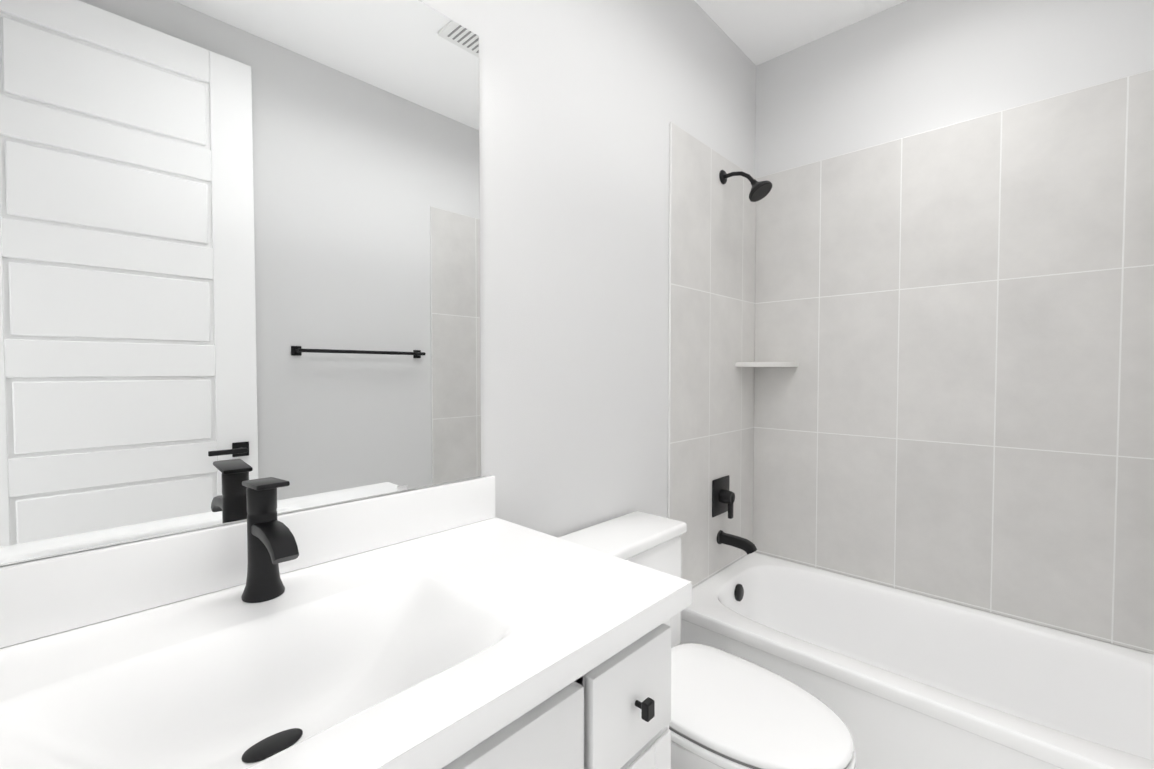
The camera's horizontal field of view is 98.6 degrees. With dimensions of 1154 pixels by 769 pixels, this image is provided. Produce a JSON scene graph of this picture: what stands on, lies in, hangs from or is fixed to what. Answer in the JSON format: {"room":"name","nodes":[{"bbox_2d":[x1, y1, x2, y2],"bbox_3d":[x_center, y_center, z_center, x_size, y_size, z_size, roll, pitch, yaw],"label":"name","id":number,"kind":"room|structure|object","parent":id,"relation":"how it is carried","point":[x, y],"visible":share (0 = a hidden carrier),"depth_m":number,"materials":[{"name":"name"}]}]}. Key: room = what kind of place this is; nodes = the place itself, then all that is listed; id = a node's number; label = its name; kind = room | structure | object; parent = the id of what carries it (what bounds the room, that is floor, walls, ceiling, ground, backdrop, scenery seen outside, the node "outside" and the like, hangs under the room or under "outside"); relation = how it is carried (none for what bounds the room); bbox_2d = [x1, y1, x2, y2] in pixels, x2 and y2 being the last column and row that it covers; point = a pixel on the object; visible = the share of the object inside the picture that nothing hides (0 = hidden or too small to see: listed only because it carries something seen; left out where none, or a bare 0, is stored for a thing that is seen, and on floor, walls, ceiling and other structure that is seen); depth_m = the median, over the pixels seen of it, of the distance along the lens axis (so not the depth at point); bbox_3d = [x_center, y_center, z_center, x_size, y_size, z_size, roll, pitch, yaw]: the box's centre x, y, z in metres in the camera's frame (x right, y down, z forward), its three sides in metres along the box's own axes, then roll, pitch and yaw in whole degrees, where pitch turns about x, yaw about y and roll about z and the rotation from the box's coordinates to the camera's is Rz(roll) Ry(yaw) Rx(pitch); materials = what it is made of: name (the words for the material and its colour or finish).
{"room":"bathroom","nodes":[
{"label":"bathroom","id":0,"kind":"room"},
{"bbox_2d":[0,0,755,566],"bbox_3d":[-0.584,-0.119,0.963,0.100,2.746,4.303,1,2,43],"label":"wall","id":1,"kind":"structure","parent":0,"point":[584,104],"depth_m":1.52,"materials":[{"name":"paint"}]},
{"bbox_2d":[0,0,480,565],"bbox_3d":[-0.617,-0.303,0.844,0.008,1.092,1.087,1,2,43],"label":"mirror","id":2,"kind":"object","parent":1,"relation":"attached to","point":[238,242],"visible":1,"depth_m":0.86,"materials":[{"name":"clear glass"}]},
{"bbox_2d":[668,122,755,587],"bbox_3d":[0.606,-0.080,2.144,0.010,1.811,0.753,1,2,43],"label":"wall tile","id":3,"kind":"structure","parent":1,"relation":"attached to","point":[712,270],"depth_m":2.08,"materials":[{"name":"grey tile"}]},
{"bbox_2d":[712,475,734,518],"bbox_3d":[0.648,0.492,2.155,0.058,0.170,0.150,1,2,43],"label":"tub valve","id":4,"kind":"object","parent":3,"relation":"attached to","point":[723,498],"visible":1,"depth_m":2.14,"materials":[{"name":"black metal"}]},
{"bbox_2d":[717,530,756,554],"bbox_3d":[0.686,0.676,2.123,0.163,0.070,0.060,1,2,43],"label":"tub spout","id":5,"kind":"object","parent":3,"relation":"attached to","point":[747,546],"visible":1,"depth_m":2.11,"materials":[{"name":"black metal"}]},
{"bbox_2d":[719,170,772,201],"bbox_3d":[0.704,-0.839,2.067,0.212,0.164,0.100,1,2,43],"label":"shower head","id":6,"kind":"object","parent":3,"relation":"attached to","point":[760,190],"visible":1,"depth_m":2.04},
{"bbox_2d":[694,0,906,65],"bbox_3d":[0.002,-1.528,0.372,1.712,0.100,4.303,1,2,43],"label":"ceiling","id":7,"kind":"structure","parent":0,"point":[757,32],"depth_m":2.07,"materials":[{"name":"white paint"}]},
{"bbox_2d":[755,0,1153,177],"bbox_3d":[1.444,-0.145,1.938,1.512,2.746,0.100,1,2,43],"label":"wall","id":8,"kind":"structure","parent":0,"point":[907,68],"depth_m":1.91,"materials":[{"name":"paint"}]},
{"bbox_2d":[735,362,797,366],"bbox_3d":[0.865,-0.092,2.261,0.205,0.022,0.205,1,2,43],"label":"corner shelf","id":9,"kind":"object","parent":8,"relation":"attached to","point":[766,364],"visible":1,"depth_m":2.22,"materials":[{"name":"stone"}]},
{"bbox_2d":[753,69,1153,653],"bbox_3d":[1.407,-0.073,1.899,1.492,1.811,0.010,1,2,43],"label":"wall tile","id":10,"kind":"structure","parent":8,"relation":"attached to","point":[956,323],"depth_m":1.83,"materials":[{"name":"grey tile"}]},
{"bbox_3d":[0.002,1.318,0.447,1.712,0.100,4.303,1,2,43],"label":"floor","id":11,"kind":"structure","parent":0,"visible":0},
{"bbox_2d":[0,475,691,768],"bbox_3d":[-0.391,0.710,0.682,0.593,1.103,1.124,1,2,43],"label":"bathroom vanity","id":12,"kind":"object","parent":11,"relation":"on","point":[456,625],"visible":1,"depth_m":0.74,"materials":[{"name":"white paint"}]},
{"bbox_2d":[558,511,855,768],"bbox_3d":[0.327,0.844,1.323,0.738,0.800,0.428,1,2,43],"label":"toilet","id":13,"kind":"object","parent":11,"relation":"on","point":[730,711],"visible":0.5,"depth_m":1.21,"materials":[{"name":"ceramic"}]},
{"bbox_2d":[680,552,1153,768],"bbox_3d":[1.152,1.038,1.659,1.508,0.395,0.747,1,2,43],"label":"bathtub","id":14,"kind":"object","parent":11,"relation":"on","point":[893,678],"visible":0.9,"depth_m":1.65,"materials":[{"name":"ceramic"}]}
]}

